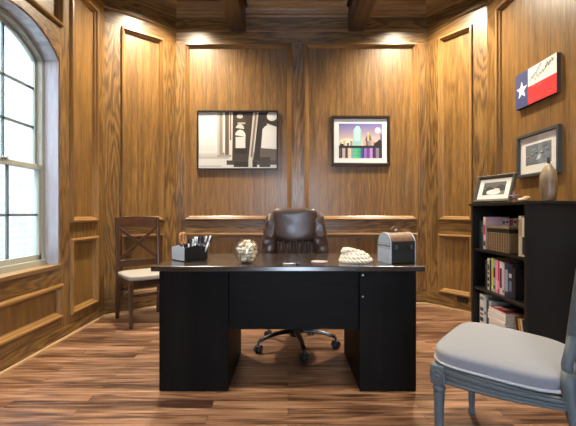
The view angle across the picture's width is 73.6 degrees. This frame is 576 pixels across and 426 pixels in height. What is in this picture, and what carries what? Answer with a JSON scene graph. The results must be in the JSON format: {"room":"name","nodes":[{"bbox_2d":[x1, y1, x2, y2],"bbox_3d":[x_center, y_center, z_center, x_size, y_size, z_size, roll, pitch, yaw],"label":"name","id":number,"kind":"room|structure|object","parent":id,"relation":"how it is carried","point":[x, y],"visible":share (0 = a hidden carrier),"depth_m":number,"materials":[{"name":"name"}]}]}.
{"room":"home office","nodes":[
{"label":"home office","id":0,"kind":"room"},
{"bbox_2d":[0,0,103,358],"bbox_3d":[-1.998,-0.700,1.250,0.144,3.660,5.700,0,0,0],"label":"wall","id":1,"kind":"structure","parent":0,"point":[13,317],"depth_m":3.38,"materials":[{"name":"brown wood"}]},
{"bbox_2d":[0,0,62,282],"bbox_3d":[-2.018,-0.500,2.777,0.205,1.971,0.995,0,0,0],"label":"window","id":2,"kind":"structure","parent":1,"relation":"in","point":[44,87],"depth_m":3.19,"materials":[{"name":"white wood"}]},
{"bbox_2d":[0,283,63,345],"bbox_3d":[-1.924,0.743,2.775,0.050,0.287,1.002,0,0,0],"label":"trim","id":3,"kind":"structure","parent":1,"relation":"attached to","point":[6,338],"depth_m":2.93,"materials":[{"name":"brown wood"}]},
{"bbox_2d":[29,0,63,26],"bbox_3d":[-1.924,-1.812,2.775,0.050,0.467,1.002,0,0,0],"label":"trim","id":4,"kind":"structure","parent":1,"relation":"attached to","point":[58,18],"depth_m":3.23,"materials":[{"name":"brown wood"}]},
{"bbox_2d":[0,306,105,375],"bbox_3d":[-1.923,1.021,1.220,0.006,0.082,5.639,0,0,0],"label":"baseboard","id":5,"kind":"structure","parent":1,"relation":"attached to","point":[6,362],"depth_m":3.06,"materials":[{"name":"brown wood"}]},
{"bbox_2d":[70,0,98,222],"bbox_3d":[-1.924,-0.980,3.640,0.050,2.132,0.482,0,0,0],"label":"trim","id":6,"kind":"structure","parent":1,"relation":"attached to","point":[95,12],"depth_m":3.83,"materials":[{"name":"brown wood"}]},
{"bbox_2d":[70,236,98,314],"bbox_3d":[-1.924,0.565,3.640,0.050,0.672,0.482,0,0,0],"label":"trim","id":7,"kind":"structure","parent":1,"relation":"attached to","point":[95,239],"depth_m":3.72,"materials":[{"name":"brown wood"}]},
{"bbox_2d":[104,0,175,305],"bbox_3d":[-1.676,-0.700,4.361,0.923,3.660,0.144,0,0,-42],"label":"wall","id":8,"kind":"structure","parent":0,"point":[141,55],"depth_m":4.29,"materials":[{"name":"brown wood"}]},
{"bbox_2d":[105,298,156,315],"bbox_3d":[-1.625,1.021,4.305,0.803,0.082,0.006,0,0,-42],"label":"baseboard","id":9,"kind":"structure","parent":8,"relation":"attached to","point":[152,302],"depth_m":4.24,"materials":[{"name":"brown wood"}]},
{"bbox_2d":[105,6,175,30],"bbox_3d":[-1.621,-2.170,4.300,0.803,0.029,0.020,0,0,-42],"label":"trim","id":10,"kind":"structure","parent":8,"relation":"attached to","point":[107,7],"depth_m":4.27,"materials":[{"name":"brown wood"}]},
{"bbox_2d":[121,26,163,219],"bbox_3d":[-1.622,-0.965,4.310,0.477,2.102,0.050,0,0,-42],"label":"trim","id":11,"kind":"structure","parent":8,"relation":"attached to","point":[160,41],"depth_m":4.44,"materials":[{"name":"brown wood"}]},
{"bbox_2d":[121,234,163,297],"bbox_3d":[-1.622,0.575,4.310,0.477,0.672,0.050,0,0,-42],"label":"trim","id":12,"kind":"structure","parent":8,"relation":"attached to","point":[123,237],"depth_m":4.27,"materials":[{"name":"brown wood"}]},
{"bbox_2d":[130,0,176,16],"bbox_3d":[-1.587,-2.402,4.263,0.803,0.155,0.120,0,0,-42],"label":"trim","id":13,"kind":"structure","parent":8,"relation":"attached to","point":[169,7],"depth_m":4.42,"materials":[{"name":"brown wood"}]},
{"bbox_2d":[0,304,568,425],"bbox_3d":[0.070,1.120,1.560,4.280,0.080,6.320,0,0,0],"label":"floor","id":14,"kind":"structure","parent":0,"point":[106,373],"depth_m":2.33,"materials":[{"name":"brown wood"}]},
{"bbox_2d":[115,216,161,328],"bbox_3d":[-1.452,0.556,3.912,0.475,1.047,0.567,0,0,-39],"label":"chair","id":15,"kind":"object","parent":14,"relation":"on","point":[136,278],"visible":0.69,"depth_m":3.94,"materials":[{"name":"brown wood"}]},
{"bbox_2d":[118,268,158,280],"bbox_3d":[-1.428,0.615,3.882,0.475,0.060,0.490,0,0,-39],"label":"seat cushion","id":16,"kind":"object","parent":15,"relation":"on","point":[145,274],"depth_m":3.71,"materials":[{"name":"beige fabric"}]},
{"bbox_2d":[151,254,424,390],"bbox_3d":[0.000,0.699,2.650,1.636,0.763,0.720,0,0,0],"label":"desk","id":17,"kind":"object","parent":14,"relation":"on","point":[205,305],"visible":0.91,"depth_m":2.33,"materials":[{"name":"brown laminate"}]},
{"bbox_2d":[172,244,207,261],"bbox_3d":[-0.665,0.265,2.609,0.175,0.104,0.175,0,0,-44],"label":"desk organizer","id":18,"kind":"object","parent":17,"relation":"on","point":[185,254],"visible":0.91,"depth_m":2.54,"materials":[{"name":"black metal"}]},
{"bbox_2d":[179,232,186,247],"bbox_3d":[-0.702,0.214,2.568,0.014,0.178,0.079,0,0,20],"label":"scissors","id":19,"kind":"object","parent":18,"relation":"in","point":[183,235],"visible":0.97,"depth_m":2.56,"materials":[{"name":"brown plastic"}]},
{"bbox_2d":[234,241,259,262],"bbox_3d":[-0.262,0.248,2.455,0.164,0.139,0.164,0,0,0],"label":"glass bowl","id":20,"kind":"object","parent":17,"relation":"on","point":[240,241],"visible":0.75,"depth_m":2.44,"materials":[{"name":"clear glass"}]},
{"bbox_2d":[311,260,327,262],"bbox_3d":[0.203,0.313,2.475,0.110,0.008,0.110,0,0,0],"label":"coaster","id":21,"kind":"object","parent":17,"relation":"on","point":[313,261],"visible":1,"depth_m":2.47,"materials":[{"name":"grey"}]},
{"bbox_2d":[339,247,372,263],"bbox_3d":[0.435,0.269,2.475,0.215,0.104,0.193,0,0,18],"label":"rope","id":22,"kind":"object","parent":17,"relation":"on","point":[349,255],"visible":0.99,"depth_m":2.42,"materials":[{"name":"white fabric"}]},
{"bbox_2d":[377,226,415,263],"bbox_3d":[0.697,0.201,2.476,0.181,0.232,0.173,0,0,-15],"label":"box","id":23,"kind":"object","parent":17,"relation":"on","point":[393,247],"visible":1,"depth_m":2.41,"materials":[{"name":"black leather"}]},
{"bbox_2d":[254,208,340,361],"bbox_3d":[0.071,0.518,3.155,0.697,1.123,0.787,0,0,0],"label":"office chair","id":24,"kind":"object","parent":14,"relation":"on","point":[286,230],"visible":0.56,"depth_m":3.30,"materials":[{"name":"brown leather"}]},
{"bbox_2d":[275,240,315,253],"bbox_3d":[0.060,0.355,3.374,0.371,0.250,0.192,0,0,0],"label":"lumbar cushion","id":25,"kind":"object","parent":24,"relation":"on","point":[281,246],"depth_m":3.32,"materials":[{"name":"brown leather"}]},
{"bbox_2d":[430,271,575,425],"bbox_3d":[1.018,0.527,1.700,0.612,1.113,0.620,0,0,39],"label":"dining chair","id":26,"kind":"object","parent":14,"relation":"on","point":[489,360],"visible":1,"depth_m":1.55,"materials":[{"name":"white fabric"}]},
{"bbox_2d":[436,322,573,392],"bbox_3d":[0.976,0.624,1.733,0.492,0.109,0.593,0,0,39],"label":"seat cushion","id":27,"kind":"object","parent":26,"relation":"on","point":[488,357],"depth_m":1.57,"materials":[{"name":"grey fabric"}]},
{"bbox_2d":[469,201,575,343],"bbox_3d":[1.790,0.499,2.990,0.390,1.162,0.814,0,0,0],"label":"bookcase","id":28,"kind":"object","parent":14,"relation":"on","point":[549,259],"visible":0.65,"depth_m":2.60,"materials":[{"name":"black wood"}]},
{"bbox_2d":[479,219,482,247],"bbox_3d":[1.755,0.180,3.325,0.190,0.250,0.030,0,0,0],"label":"book","id":29,"kind":"object","parent":28,"relation":"on","point":[480,220],"visible":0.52,"depth_m":3.32,"materials":[{"name":"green paper"}]},
{"bbox_2d":[481,221,482,248],"bbox_3d":[1.755,0.188,3.291,0.191,0.235,0.028,0,0,0],"label":"book","id":30,"kind":"object","parent":28,"relation":"on","point":[481,221],"visible":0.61,"depth_m":3.29,"materials":[{"name":"grey paper"}]},
{"bbox_2d":[485,259,486,288],"bbox_3d":[1.755,0.512,3.222,0.191,0.245,0.033,0,0,0],"label":"book","id":31,"kind":"object","parent":28,"relation":"on","point":[485,259],"visible":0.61,"depth_m":3.23,"materials":[{"name":"black paper"}]},
{"bbox_2d":[480,293,496,322],"bbox_3d":[1.769,0.843,3.297,0.222,0.295,0.070,0,0,0],"label":"book","id":32,"kind":"object","parent":28,"relation":"on","point":[482,295],"visible":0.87,"depth_m":3.29,"materials":[{"name":"white paper"}]},
{"bbox_2d":[487,258,490,289],"bbox_3d":[1.755,0.504,3.188,0.191,0.262,0.033,0,0,0],"label":"book","id":33,"kind":"object","parent":28,"relation":"on","point":[488,259],"visible":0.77,"depth_m":3.19,"materials":[{"name":"grey paper"}]},
{"bbox_2d":[490,260,490,289],"bbox_3d":[1.755,0.510,3.156,0.190,0.250,0.026,0,0,0],"label":"book","id":34,"kind":"object","parent":28,"relation":"on","point":[490,260],"visible":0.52,"depth_m":3.16,"materials":[{"name":"black paper"}]},
{"bbox_2d":[484,298,501,323],"bbox_3d":[1.760,0.855,3.241,0.201,0.270,0.038,0,0,0],"label":"book","id":35,"kind":"object","parent":28,"relation":"on","point":[485,299],"visible":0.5,"depth_m":3.24,"materials":[{"name":"white paper"}]},
{"bbox_2d":[472,172,517,202],"bbox_3d":[1.726,-0.200,3.178,0.155,0.233,0.385,0,0,-16],"label":"photo frame","id":36,"kind":"object","parent":28,"relation":"on","point":[491,188],"visible":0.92,"depth_m":3.15,"materials":[{"name":"grey metal"}]},
{"bbox_2d":[482,181,506,194],"bbox_3d":[1.696,-0.202,3.169,0.029,0.106,0.229,0,0,-16],"label":"print","id":37,"kind":"object","parent":36,"relation":"attached to","point":[488,187],"depth_m":3.16,"materials":[{"name":"grey paper"}]},
{"bbox_2d":[486,300,504,323],"bbox_3d":[1.760,0.858,3.203,0.200,0.265,0.034,0,0,0],"label":"book","id":38,"kind":"object","parent":28,"relation":"on","point":[487,301],"visible":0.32,"depth_m":3.21,"materials":[{"name":"grey paper"}]},
{"bbox_2d":[483,217,508,248],"bbox_3d":[1.760,0.169,3.253,0.201,0.272,0.036,0,0,0],"label":"book","id":39,"kind":"object","parent":28,"relation":"on","point":[487,221],"visible":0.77,"depth_m":3.23,"materials":[{"name":"pink paper"}]},
{"bbox_2d":[498,262,499,293],"bbox_3d":[1.755,0.510,3.034,0.191,0.250,0.022,0,0,0],"label":"book","id":40,"kind":"object","parent":28,"relation":"on","point":[498,262],"visible":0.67,"depth_m":3.03,"materials":[{"name":"pink paper"}]},
{"bbox_2d":[489,301,515,305],"bbox_3d":[1.760,0.859,3.164,0.201,0.262,0.038,0,0,0],"label":"book","id":41,"kind":"object","parent":28,"relation":"on","point":[491,303],"visible":0.27,"depth_m":3.15,"materials":[{"name":"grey paper"}]},
{"bbox_2d":[487,225,518,253],"bbox_3d":[1.715,0.203,3.040,0.126,0.202,0.316,0,0,0],"label":"storage box","id":42,"kind":"object","parent":28,"relation":"on","point":[501,238],"visible":0.8,"depth_m":2.96,"materials":[{"name":"wicker"}]},
{"bbox_2d":[491,258,514,290],"bbox_3d":[1.755,0.500,3.128,0.191,0.270,0.026,0,0,0],"label":"book","id":43,"kind":"object","parent":28,"relation":"on","point":[491,258],"visible":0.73,"depth_m":3.13,"materials":[{"name":"yellow paper"}]},
{"bbox_2d":[502,263,503,294],"bbox_3d":[1.755,0.510,2.968,0.191,0.250,0.029,0,0,0],"label":"book","id":44,"kind":"object","parent":28,"relation":"on","point":[502,263],"visible":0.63,"depth_m":2.97,"materials":[{"name":"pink paper"}]},
{"bbox_2d":[493,259,516,291],"bbox_3d":[1.755,0.504,3.097,0.191,0.262,0.033,0,0,0],"label":"book","id":45,"kind":"object","parent":28,"relation":"on","point":[494,260],"visible":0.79,"depth_m":3.10,"materials":[{"name":"grey paper"}]},
{"bbox_2d":[502,218,512,225],"bbox_3d":[1.880,0.174,3.208,0.161,0.262,0.045,0,0,0],"label":"book","id":46,"kind":"object","parent":28,"relation":"on","point":[503,219],"visible":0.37,"depth_m":3.20,"materials":[{"name":"white paper"}]},
{"bbox_2d":[496,260,519,292],"bbox_3d":[1.755,0.506,3.063,0.191,0.258,0.033,0,0,0],"label":"book","id":47,"kind":"object","parent":28,"relation":"on","point":[497,261],"visible":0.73,"depth_m":3.06,"materials":[{"name":"pink paper"}]},
{"bbox_2d":[500,261,523,294],"bbox_3d":[1.755,0.507,3.002,0.191,0.255,0.037,0,0,0],"label":"book","id":48,"kind":"object","parent":28,"relation":"on","point":[501,262],"visible":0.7,"depth_m":3.01,"materials":[{"name":"white paper"}]},
{"bbox_2d":[500,268,501,287],"bbox_3d":[1.660,0.507,3.002,0.001,0.153,0.028,0,0,0],"label":"print","id":49,"kind":"object","parent":48,"relation":"attached to","point":[500,268],"depth_m":3.00,"materials":[{"name":"pink"}]},
{"bbox_2d":[504,263,523,296],"bbox_3d":[1.755,0.507,2.927,0.191,0.255,0.051,0,0,0],"label":"book","id":50,"kind":"object","parent":28,"relation":"on","point":[505,264],"visible":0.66,"depth_m":2.92,"materials":[{"name":"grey paper"}]},
{"bbox_2d":[505,269,507,291],"bbox_3d":[1.660,0.514,2.927,0.001,0.166,0.038,0,0,0],"label":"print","id":51,"kind":"object","parent":50,"relation":"attached to","point":[506,270],"depth_m":2.92,"materials":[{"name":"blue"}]},
{"bbox_2d":[509,191,518,200],"bbox_3d":[1.655,-0.125,2.822,0.026,0.075,0.081,0,0,-30],"label":"starfish","id":52,"kind":"object","parent":28,"relation":"on","point":[513,196],"visible":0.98,"depth_m":2.81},
{"bbox_2d":[508,264,523,297],"bbox_3d":[1.755,0.509,2.876,0.191,0.252,0.048,0,0,0],"label":"book","id":53,"kind":"object","parent":28,"relation":"on","point":[510,266],"visible":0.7,"depth_m":2.87,"materials":[{"name":"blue paper"}]},
{"bbox_2d":[509,281,511,291],"bbox_3d":[1.660,0.547,2.876,0.001,0.076,0.037,0,0,0],"label":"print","id":54,"kind":"object","parent":53,"relation":"attached to","point":[510,282],"depth_m":2.87,"materials":[{"name":"blue paper"}]},
{"bbox_2d":[513,218,518,225],"bbox_3d":[1.880,0.174,3.050,0.161,0.262,0.060,0,0,0],"label":"book","id":55,"kind":"object","parent":28,"relation":"on","point":[515,220],"visible":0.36,"depth_m":3.05,"materials":[{"name":"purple paper"}]},
{"bbox_2d":[512,268,523,299],"bbox_3d":[1.755,0.520,2.832,0.190,0.230,0.037,0,0,0],"label":"book","id":56,"kind":"object","parent":28,"relation":"on","point":[517,273],"visible":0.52,"depth_m":2.81,"materials":[{"name":"black paper"}]},
{"bbox_2d":[515,317,523,330],"bbox_3d":[1.775,0.876,2.796,0.210,0.233,0.068,0,0,0],"label":"book","id":57,"kind":"object","parent":28,"relation":"on","point":[516,318],"visible":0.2,"depth_m":2.81,"materials":[{"name":"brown paper"}]},
{"bbox_2d":[518,318,523,330],"bbox_3d":[1.775,0.876,2.768,0.210,0.233,0.068,0,0,0],"label":"book","id":58,"kind":"object","parent":28,"relation":"on","point":[519,325],"visible":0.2,"depth_m":2.78,"materials":[{"name":"orange paper"}]},
{"bbox_2d":[519,216,523,255],"bbox_3d":[1.740,0.163,2.722,0.201,0.285,0.034,0,0,0],"label":"book","id":59,"kind":"object","parent":28,"relation":"on","point":[520,217],"visible":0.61,"depth_m":2.72,"materials":[{"name":"beige paper"}]},
{"bbox_2d":[519,220,520,235],"bbox_3d":[1.640,0.105,2.722,0.001,0.114,0.026,0,0,0],"label":"print","id":60,"kind":"object","parent":59,"relation":"attached to","point":[519,220],"depth_m":2.72,"materials":[{"name":"brown paper"}]},
{"bbox_2d":[522,217,523,256],"bbox_3d":[1.740,0.168,2.683,0.201,0.275,0.030,0,0,0],"label":"book","id":61,"kind":"object","parent":28,"relation":"on","point":[522,217],"visible":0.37,"depth_m":2.69,"materials":[{"name":"white paper"}]},
{"bbox_2d":[522,237,523,254],"bbox_3d":[1.640,0.229,2.683,0.001,0.124,0.023,0,0,0],"label":"print","id":62,"kind":"object","parent":61,"relation":"attached to","point":[522,237],"depth_m":2.69,"materials":[{"name":"blue"}]},
{"bbox_2d":[522,196,529,200],"bbox_3d":[1.700,-0.102,2.755,0.059,0.040,0.046,0,0,0],"label":"trinket","id":63,"kind":"object","parent":28,"relation":"on","point":[526,198],"visible":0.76,"depth_m":2.74},
{"bbox_2d":[539,157,557,200],"bbox_3d":[1.868,-0.240,2.760,0.112,0.317,0.112,0,0,0],"label":"vase","id":64,"kind":"object","parent":28,"relation":"on","point":[548,179],"visible":0.92,"depth_m":2.72,"materials":[{"name":"beige ceramic"}]},
{"bbox_3d":[1.733,0.980,3.001,0.215,0.020,0.254,0,0,0],"label":"magazine","id":65,"kind":"object","parent":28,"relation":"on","visible":0},
{"bbox_3d":[1.731,0.959,3.009,0.212,0.021,0.251,0,0,0],"label":"magazine","id":66,"kind":"object","parent":65,"relation":"on","visible":0},
{"bbox_3d":[1.732,0.937,3.003,0.218,0.022,0.256,0,0,0],"label":"magazine","id":67,"kind":"object","parent":66,"relation":"on","visible":0},
{"bbox_3d":[1.731,0.913,2.999,0.217,0.025,0.255,0,0,0],"label":"magazine","id":68,"kind":"object","parent":67,"relation":"on","visible":0},
{"bbox_3d":[1.739,0.888,3.000,0.213,0.024,0.252,0,0,0],"label":"magazine","id":69,"kind":"object","parent":68,"relation":"on","visible":0},
{"bbox_2d":[489,318,516,329],"bbox_3d":[1.740,0.863,3.001,0.216,0.025,0.255,0,0,0],"label":"magazine","id":70,"kind":"object","parent":69,"relation":"on","point":[491,320],"visible":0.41,"depth_m":2.92,"materials":[{"name":"grey paper"}]},
{"bbox_2d":[488,315,515,325],"bbox_3d":[1.730,0.837,3.008,0.215,0.025,0.254,0,0,0],"label":"magazine","id":71,"kind":"object","parent":70,"relation":"on","point":[489,316],"visible":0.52,"depth_m":2.93,"materials":[{"name":"white paper"}]},
{"bbox_2d":[488,312,515,322],"bbox_3d":[1.732,0.815,3.008,0.217,0.019,0.255,0,0,0],"label":"magazine","id":72,"kind":"object","parent":71,"relation":"on","point":[490,314],"visible":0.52,"depth_m":2.95,"materials":[{"name":"grey paper"}]},
{"bbox_2d":[488,309,515,320],"bbox_3d":[1.732,0.792,3.004,0.212,0.024,0.251,0,0,0],"label":"magazine","id":73,"kind":"object","parent":72,"relation":"on","point":[489,310],"visible":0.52,"depth_m":2.92,"materials":[{"name":"grey paper"}]},
{"bbox_2d":[489,306,523,316],"bbox_3d":[1.738,0.767,3.005,0.216,0.025,0.254,0,0,0],"label":"magazine","id":74,"kind":"object","parent":73,"relation":"on","point":[506,311],"visible":0.88,"depth_m":2.98,"materials":[{"name":"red paper"}]},
{"bbox_2d":[176,17,426,294],"bbox_3d":[0.161,-0.700,4.648,3.098,3.660,0.144,0,0,0],"label":"wall","id":75,"kind":"structure","parent":0,"point":[342,82],"depth_m":4.60,"materials":[{"name":"brown wood"}]},
{"bbox_2d":[186,233,262,244],"bbox_3d":[-0.592,0.575,4.574,1.267,0.672,0.050,0,0,0],"label":"trim","id":76,"kind":"structure","parent":75,"relation":"attached to","point":[188,235],"depth_m":4.55,"materials":[{"name":"brown wood"}]},
{"bbox_2d":[197,110,277,169],"bbox_3d":[-0.602,-0.867,4.585,0.967,0.702,0.030,0,0,0],"label":"framed photograph","id":77,"kind":"object","parent":75,"relation":"attached to","point":[226,139],"visible":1,"depth_m":4.59,"materials":[{"name":"black"}]},
{"bbox_2d":[185,43,291,219],"bbox_3d":[-0.592,-0.965,4.574,1.267,2.102,0.050,0,0,0],"label":"trim","id":78,"kind":"structure","parent":75,"relation":"attached to","point":[188,46],"depth_m":4.57,"materials":[{"name":"brown wood"}]},
{"bbox_2d":[176,0,425,16],"bbox_3d":[0.159,-2.402,4.516,2.976,0.155,0.120,0,0,0],"label":"trim","id":79,"kind":"structure","parent":75,"relation":"attached to","point":[185,8],"depth_m":4.53,"materials":[{"name":"brown wood"}]},
{"bbox_2d":[176,29,426,31],"bbox_3d":[0.159,-2.170,4.566,2.976,0.029,0.020,0,0,0],"label":"trim","id":80,"kind":"structure","parent":75,"relation":"attached to","point":[177,30],"depth_m":4.56,"materials":[{"name":"brown wood"}]},
{"bbox_2d":[331,116,389,165],"bbox_3d":[0.864,-0.861,4.585,0.700,0.591,0.030,0,0,0],"label":"framed photograph","id":81,"kind":"object","parent":75,"relation":"attached to","point":[355,140],"visible":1,"depth_m":4.59,"materials":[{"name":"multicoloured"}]},
{"bbox_2d":[339,124,381,157],"bbox_3d":[0.864,-0.861,4.590,0.516,0.413,0.002,0,0,0],"label":"print","id":82,"kind":"object","parent":81,"relation":"attached to","point":[355,140],"depth_m":4.59,"materials":[{"name":"multicoloured paper"}]},
{"bbox_2d":[305,43,417,219],"bbox_3d":[0.867,-0.965,4.574,1.339,2.102,0.050,0,0,0],"label":"trim","id":83,"kind":"structure","parent":75,"relation":"attached to","point":[414,46],"depth_m":4.57,"materials":[{"name":"brown wood"}]},
{"bbox_2d":[327,233,417,289],"bbox_3d":[0.867,0.575,4.574,1.339,0.672,0.050,0,0,0],"label":"trim","id":84,"kind":"structure","parent":75,"relation":"attached to","point":[415,235],"depth_m":4.55,"materials":[{"name":"brown wood"}]},
{"bbox_2d":[416,295,426,301],"bbox_3d":[0.159,1.021,4.573,2.976,0.082,0.006,0,0,0],"label":"baseboard","id":85,"kind":"structure","parent":75,"relation":"attached to","point":[419,298],"depth_m":4.57,"materials":[{"name":"brown wood"}]},
{"bbox_2d":[427,0,486,303],"bbox_3d":[1.913,-0.700,4.328,0.144,3.660,0.837,0,0,-36],"label":"wall","id":86,"kind":"structure","parent":0,"point":[456,50],"depth_m":4.30,"materials":[{"name":"brown wood"}]},
{"bbox_2d":[425,0,461,16],"bbox_3d":[1.807,-2.402,4.249,0.120,0.155,0.717,0,0,-36],"label":"trim","id":87,"kind":"structure","parent":86,"relation":"attached to","point":[432,6],"depth_m":4.42,"materials":[{"name":"brown wood"}]},
{"bbox_2d":[426,296,470,313],"bbox_3d":[1.853,1.021,4.282,0.006,0.082,0.717,0,0,-36],"label":"baseboard","id":88,"kind":"structure","parent":86,"relation":"attached to","point":[433,300],"depth_m":4.33,"materials":[{"name":"brown wood"}]},
{"bbox_2d":[438,234,470,297],"bbox_3d":[1.857,0.575,4.279,0.050,0.672,0.403,0,0,-36],"label":"trim","id":89,"kind":"structure","parent":86,"relation":"attached to","point":[441,289],"depth_m":4.37,"materials":[{"name":"brown wood"}]},
{"bbox_2d":[438,24,472,220],"bbox_3d":[1.857,-0.965,4.279,0.050,2.102,0.403,0,0,-36],"label":"trim","id":90,"kind":"structure","parent":86,"relation":"attached to","point":[469,28],"depth_m":4.41,"materials":[{"name":"brown wood"}]},
{"bbox_2d":[426,3,485,30],"bbox_3d":[1.848,-2.170,4.278,0.020,0.029,0.717,0,0,-36],"label":"trim","id":91,"kind":"structure","parent":86,"relation":"attached to","point":[484,4],"depth_m":4.25,"materials":[{"name":"brown wood"}]},
{"bbox_2d":[457,296,467,302],"bbox_3d":[1.904,0.935,4.203,0.016,0.080,0.120,0,0,-36],"label":"wall outlet","id":92,"kind":"object","parent":86,"relation":"attached to","point":[459,298],"visible":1,"depth_m":4.20,"materials":[{"name":"black plastic"}]},
{"bbox_2d":[487,0,575,200],"bbox_3d":[2.136,-0.700,1.200,0.144,3.660,5.700,0,0,0],"label":"wall","id":93,"kind":"structure","parent":0,"point":[534,31],"depth_m":3.27,"materials":[{"name":"brown wood"}]},
{"bbox_2d":[495,0,513,174],"bbox_3d":[2.062,-0.965,3.020,0.050,2.102,1.552,0,0,0],"label":"trim","id":94,"kind":"structure","parent":93,"relation":"attached to","point":[499,10],"depth_m":3.76,"materials":[{"name":"brown wood"}]},
{"bbox_2d":[516,52,560,110],"bbox_3d":[2.070,-1.077,3.210,0.035,0.305,0.530,0,0,0],"label":"canvas","id":95,"kind":"object","parent":93,"relation":"attached to","point":[542,81],"visible":1,"depth_m":3.15,"materials":[{"name":"multicoloured"}]},
{"bbox_2d":[516,124,561,178],"bbox_3d":[2.073,-0.495,3.203,0.030,0.370,0.535,0,0,0],"label":"framed picture","id":96,"kind":"object","parent":93,"relation":"attached to","point":[533,149],"visible":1,"depth_m":3.20,"materials":[{"name":"grey"}]},
{"bbox_2d":[526,139,551,165],"bbox_3d":[2.079,-0.495,3.203,0.001,0.172,0.329,0,0,0],"label":"print","id":97,"kind":"object","parent":96,"relation":"attached to","point":[537,152],"depth_m":3.20,"materials":[{"name":"grey paper"}]},
{"bbox_3d":[0.070,-2.530,1.560,4.280,0.100,6.320,0,0,0],"label":"ceiling","id":98,"kind":"structure","parent":0,"visible":0},
{"bbox_2d":[221,0,247,31],"bbox_3d":[-0.593,-2.317,1.490,0.245,0.325,6.180,0,0,0],"label":"ceiling beam","id":99,"kind":"structure","parent":98,"relation":"attached to","point":[234,10],"depth_m":4.23,"materials":[{"name":"brown wood"}]},
{"bbox_2d":[346,0,376,31],"bbox_3d":[0.807,-2.317,1.490,0.245,0.325,6.180,0,0,0],"label":"ceiling beam","id":100,"kind":"structure","parent":98,"relation":"attached to","point":[360,11],"depth_m":4.24,"materials":[{"name":"brown wood"}]},
{"label":"outside","id":101,"kind":"structure","parent":0,"visible":0},
{"bbox_3d":[-5.050,1.730,2.000,5.900,0.100,20.000,0,0,0],"label":"ground","id":102,"kind":"structure","parent":101,"visible":0},
{"bbox_2d":[0,23,32,259],"bbox_3d":[-4.450,-0.770,3.000,0.300,4.900,18.000,0,0,0],"label":"wall","id":103,"kind":"structure","parent":102,"relation":"on","point":[17,63],"depth_m":6.10,"materials":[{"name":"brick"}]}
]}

